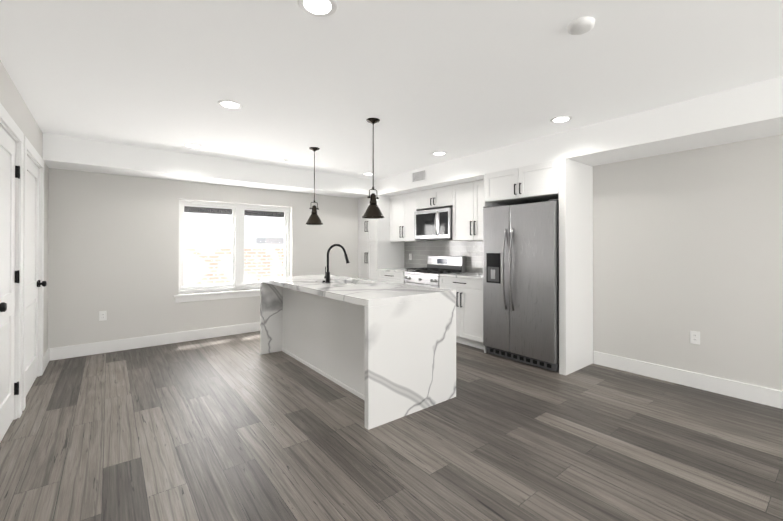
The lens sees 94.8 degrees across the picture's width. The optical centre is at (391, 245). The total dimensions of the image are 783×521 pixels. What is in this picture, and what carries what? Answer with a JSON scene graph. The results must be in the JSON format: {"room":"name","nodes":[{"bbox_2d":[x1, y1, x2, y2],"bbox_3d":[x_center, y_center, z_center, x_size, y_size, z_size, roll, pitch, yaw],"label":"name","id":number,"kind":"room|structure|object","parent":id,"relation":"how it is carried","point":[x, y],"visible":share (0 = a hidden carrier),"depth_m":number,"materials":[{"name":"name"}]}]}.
{"room":"kitchen","nodes":[
{"label":"kitchen","id":0,"kind":"room"},
{"bbox_2d":[0,60,48,355],"bbox_3d":[-1.240,0.058,0.523,0.220,2.476,8.934,0,0,-38],"label":"wall","id":1,"kind":"structure","parent":0,"point":[13,103],"depth_m":3.19,"materials":[{"name":"white paint"}]},
{"bbox_2d":[0,126,19,441],"bbox_3d":[-2.575,0.259,2.409,0.103,2.067,0.808,0,0,-38],"label":"door","id":2,"kind":"structure","parent":1,"relation":"in","point":[9,274],"depth_m":2.52,"materials":[{"name":"white paint"},{"name":"matte black metal"}]},
{"bbox_2d":[0,103,23,419],"bbox_3d":[-2.642,0.215,2.356,0.198,2.179,0.978,0,0,-38],"label":"door frame","id":3,"kind":"structure","parent":1,"relation":"attached to","point":[11,128],"depth_m":2.73,"materials":[{"name":"white wood"}]},
{"bbox_2d":[22,135,43,410],"bbox_3d":[-3.314,0.219,3.214,0.198,2.179,1.078,0,0,-38],"label":"door frame","id":4,"kind":"structure","parent":1,"relation":"attached to","point":[33,155],"depth_m":3.54,"materials":[{"name":"white wood"}]},
{"bbox_2d":[26,156,46,395],"bbox_3d":[-3.246,0.263,3.266,0.103,2.067,0.908,0,0,-38],"label":"door","id":5,"kind":"structure","parent":1,"relation":"in","point":[33,283],"depth_m":3.34,"materials":[{"name":"white wood"}]},
{"bbox_2d":[43,348,50,371],"bbox_3d":[-3.732,1.242,3.889,0.020,0.140,0.485,0,0,-38],"label":"baseboard","id":6,"kind":"structure","parent":1,"relation":"attached to","point":[47,356],"depth_m":3.91,"materials":[{"name":"white wood"}]},
{"bbox_2d":[48,168,358,347],"bbox_3d":[-2.085,0.083,5.664,5.195,2.476,0.200,0,0,-38],"label":"wall","id":7,"kind":"structure","parent":0,"point":[113,245],"depth_m":4.63,"materials":[{"name":"white paint"}]},
{"bbox_2d":[99,311,106,320],"bbox_3d":[-3.524,0.859,4.399,0.072,0.116,0.008,0,0,-38],"label":"outlet","id":8,"kind":"object","parent":7,"relation":"attached to","point":[102,315],"visible":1,"depth_m":4.40,"materials":[{"name":"white plastic"}]},
{"bbox_2d":[51,322,259,360],"bbox_3d":[-2.272,1.249,5.375,4.150,0.140,0.016,0,0,-38],"label":"baseboard","id":9,"kind":"structure","parent":7,"relation":"attached to","point":[57,353],"depth_m":4.67,"materials":[{"name":"white wood"}]},
{"bbox_2d":[173,200,289,302],"bbox_3d":[-2.298,0.074,5.446,1.730,1.410,0.190,0,0,-38],"label":"window","id":10,"kind":"structure","parent":7,"relation":"attached to","point":[237,212],"depth_m":5.43,"materials":[{"name":"white plastic"}]},
{"bbox_2d":[0,331,782,520],"bbox_3d":[0.671,1.363,2.142,5.195,0.120,9.134,0,0,-38],"label":"floor","id":11,"kind":"structure","parent":0,"point":[237,427],"depth_m":2.33,"materials":[{"name":"grey wood"}]},
{"bbox_2d":[260,275,455,429],"bbox_3d":[-0.517,0.851,3.746,0.920,0.920,2.320,0,0,-38],"label":"kitchen island","id":12,"kind":"object","parent":11,"relation":"on","point":[385,351],"visible":0.96,"depth_m":3.06,"materials":[{"name":"stone"}]},
{"bbox_2d":[322,244,349,282],"bbox_3d":[-0.599,0.187,3.889,0.293,0.407,0.126,0,0,-38],"label":"faucet","id":13,"kind":"object","parent":12,"relation":"on","point":[327,276],"visible":1,"depth_m":3.80,"materials":[{"name":"black metal"}]},
{"bbox_2d":[358,195,403,279],"bbox_3d":[-0.204,0.228,6.619,0.648,2.194,0.609,0,0,-38],"label":"pantry cabinet","id":14,"kind":"object","parent":11,"relation":"on","point":[378,248],"visible":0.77,"depth_m":6.37,"materials":[{"name":"white paint"}]},
{"bbox_2d":[376,268,414,283],"bbox_3d":[0.201,0.863,6.098,0.648,0.920,0.702,0,0,-38],"label":"base cabinet","id":15,"kind":"object","parent":11,"relation":"on","point":[395,275],"visible":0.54,"depth_m":5.92,"materials":[{"name":"white paint"}]},
{"bbox_2d":[404,255,465,287],"bbox_3d":[0.636,0.742,5.502,0.638,1.155,0.749,0,0,-38],"label":"gas range","id":16,"kind":"object","parent":11,"relation":"on","point":[428,276],"visible":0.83,"depth_m":5.44,"materials":[{"name":"grey metal"}]},
{"bbox_2d":[438,272,483,349],"bbox_3d":[1.132,0.857,4.911,0.648,0.920,0.766,0,0,-38],"label":"base cabinet","id":17,"kind":"object","parent":11,"relation":"on","point":[467,287],"visible":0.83,"depth_m":4.66,"materials":[{"name":"white paint"}]},
{"bbox_2d":[483,199,558,371],"bbox_3d":[1.611,0.416,4.191,0.735,1.771,0.896,0,0,-38],"label":"refrigerator","id":18,"kind":"object","parent":11,"relation":"on","point":[520,282],"visible":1,"depth_m":3.94,"materials":[{"name":"grey metal"}]},
{"bbox_2d":[484,158,592,375],"bbox_3d":[1.677,0.216,4.211,0.658,2.194,1.008,0,0,-38],"label":"tall cabinet","id":19,"kind":"object","parent":11,"relation":"on","point":[567,183],"visible":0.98,"depth_m":3.82,"materials":[{"name":"white paint"}]},
{"bbox_2d":[0,0,782,179],"bbox_3d":[0.671,-1.232,2.155,5.195,0.120,9.134,0,0,-38],"label":"ceiling","id":20,"kind":"structure","parent":0,"point":[422,80],"depth_m":2.40,"materials":[{"name":"white paint"}]},
{"bbox_2d":[184,143,201,147],"bbox_3d":[-2.315,-1.160,4.201,0.190,0.004,0.190,0,0,-38],"label":"recessed light","id":21,"kind":"object","parent":20,"relation":"in","point":[190,145],"visible":1,"depth_m":4.18,"materials":[{"name":"white plastic"}]},
{"bbox_2d":[43,133,374,198],"bbox_3d":[-1.872,-1.018,5.398,4.795,0.278,0.490,0,0,-38],"label":"soffit beam","id":22,"kind":"structure","parent":20,"relation":"attached to","point":[72,153],"depth_m":4.58,"materials":[{"name":"white paint"}]},
{"bbox_2d":[217,100,242,108],"bbox_3d":[-1.337,-1.166,2.986,0.190,0.004,0.190,0,0,-38],"label":"recessed light","id":23,"kind":"object","parent":20,"relation":"in","point":[230,104],"visible":1,"depth_m":2.98,"materials":[{"name":"white plastic"}]},
{"bbox_2d":[305,147,322,224],"bbox_3d":[-0.923,-0.707,4.312,0.210,0.910,0.210,0,0,-38],"label":"pendant light","id":24,"kind":"object","parent":20,"relation":"hanging from","point":[314,219],"visible":1,"depth_m":4.28,"materials":[{"name":"black metal"}]},
{"bbox_2d":[297,0,336,16],"bbox_3d":[-0.360,-1.172,1.756,0.190,0.004,0.190,0,0,-38],"label":"recessed light","id":25,"kind":"object","parent":20,"relation":"in","point":[320,8],"visible":1,"depth_m":1.77,"materials":[{"name":"white plastic"}]},
{"bbox_2d":[362,118,383,218],"bbox_3d":[-0.171,-0.711,3.352,0.210,0.910,0.210,0,0,-38],"label":"pendant light","id":26,"kind":"object","parent":20,"relation":"hanging from","point":[372,211],"visible":1,"depth_m":3.32,"materials":[{"name":"black metal"}]},
{"bbox_2d":[432,151,446,155],"bbox_3d":[0.604,-1.158,4.546,0.190,0.004,0.190,0,0,-38],"label":"recessed light","id":27,"kind":"object","parent":20,"relation":"in","point":[438,153],"visible":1,"depth_m":4.53,"materials":[{"name":"white plastic"}]},
{"bbox_2d":[550,116,572,122],"bbox_3d":[1.568,-1.164,3.332,0.190,0.004,0.190,0,0,-38],"label":"recessed light","id":28,"kind":"object","parent":20,"relation":"in","point":[560,119],"visible":1,"depth_m":3.33,"materials":[{"name":"white plastic"}]},
{"bbox_2d":[375,77,782,195],"bbox_3d":[2.481,-1.028,3.262,0.579,0.278,8.244,0,0,-38],"label":"soffit beam","id":29,"kind":"structure","parent":20,"relation":"attached to","point":[749,112],"depth_m":3.24,"materials":[{"name":"white paint"}]},
{"bbox_2d":[412,169,426,183],"bbox_3d":[0.412,-1.033,5.424,0.008,0.170,0.330,0,0,-38],"label":"air vent","id":30,"kind":"object","parent":29,"relation":"attached to","point":[419,176],"visible":1,"depth_m":5.41,"materials":[{"name":"white plastic"}]},
{"bbox_2d":[567,16,594,34],"bbox_3d":[1.005,-1.157,1.912,0.132,0.032,0.132,0,0,-38],"label":"smoke detector","id":31,"kind":"object","parent":20,"relation":"attached to","point":[581,25],"visible":0.98,"depth_m":1.88,"materials":[{"name":"white plastic"}]},
{"bbox_2d":[432,134,782,390],"bbox_3d":[2.698,0.073,3.611,0.200,2.476,8.934,0,0,-38],"label":"wall","id":32,"kind":"structure","parent":0,"point":[686,242],"depth_m":3.32,"materials":[{"name":"white paint"}]},
{"bbox_2d":[390,192,431,241],"bbox_3d":[0.307,-0.469,6.188,0.378,0.804,0.702,0,0,-38],"label":"upper cabinet","id":33,"kind":"object","parent":32,"relation":"attached to","point":[403,208],"visible":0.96,"depth_m":6.09,"materials":[{"name":"white paint"}]},
{"bbox_2d":[416,185,452,209],"bbox_3d":[0.763,-0.727,5.608,0.378,0.294,0.771,0,0,-38],"label":"upper cabinet","id":34,"kind":"object","parent":32,"relation":"attached to","point":[435,198],"visible":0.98,"depth_m":5.50,"materials":[{"name":"white paint"}]},
{"bbox_2d":[414,207,451,239],"bbox_3d":[0.733,-0.315,5.583,0.454,0.460,0.761,0,0,-38],"label":"over-the-range microwave","id":35,"kind":"object","parent":34,"relation":"attached to","point":[434,224],"visible":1,"depth_m":5.43,"materials":[{"name":"grey metal"}]},
{"bbox_2d":[404,240,482,272],"bbox_3d":[0.931,0.166,5.694,0.008,0.470,2.245,0,0,-38],"label":"backsplash","id":36,"kind":"structure","parent":32,"relation":"attached to","point":[470,251],"depth_m":5.77,"materials":[{"name":"grey tile"}]},
{"bbox_2d":[452,179,483,240],"bbox_3d":[1.239,-0.475,5.000,0.378,0.804,0.766,0,0,-38],"label":"upper cabinet","id":37,"kind":"object","parent":32,"relation":"attached to","point":[467,209],"visible":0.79,"depth_m":4.99,"materials":[{"name":"white paint"}]},
{"bbox_2d":[593,351,782,408],"bbox_3d":[3.746,1.233,2.092,0.020,0.140,4.860,0,0,-38],"label":"baseboard","id":38,"kind":"structure","parent":32,"relation":"attached to","point":[754,393],"depth_m":3.30,"materials":[{"name":"white wood"}]},
{"bbox_2d":[690,331,699,344],"bbox_3d":[2.793,0.849,3.317,0.008,0.116,0.072,0,0,-38],"label":"outlet","id":39,"kind":"object","parent":32,"relation":"attached to","point":[694,337],"visible":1,"depth_m":3.31,"materials":[{"name":"white plastic"}]},
{"label":"outside","id":40,"kind":"structure","parent":0,"visible":0},
{"bbox_2d":[184,238,283,286],"bbox_3d":[-5.065,1.880,9.654,14.000,4.920,5.030,0,0,-38],"label":"brick facade","id":41,"kind":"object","parent":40,"point":[260,248],"depth_m":7.71,"materials":[{"name":"white brick"}]}
]}

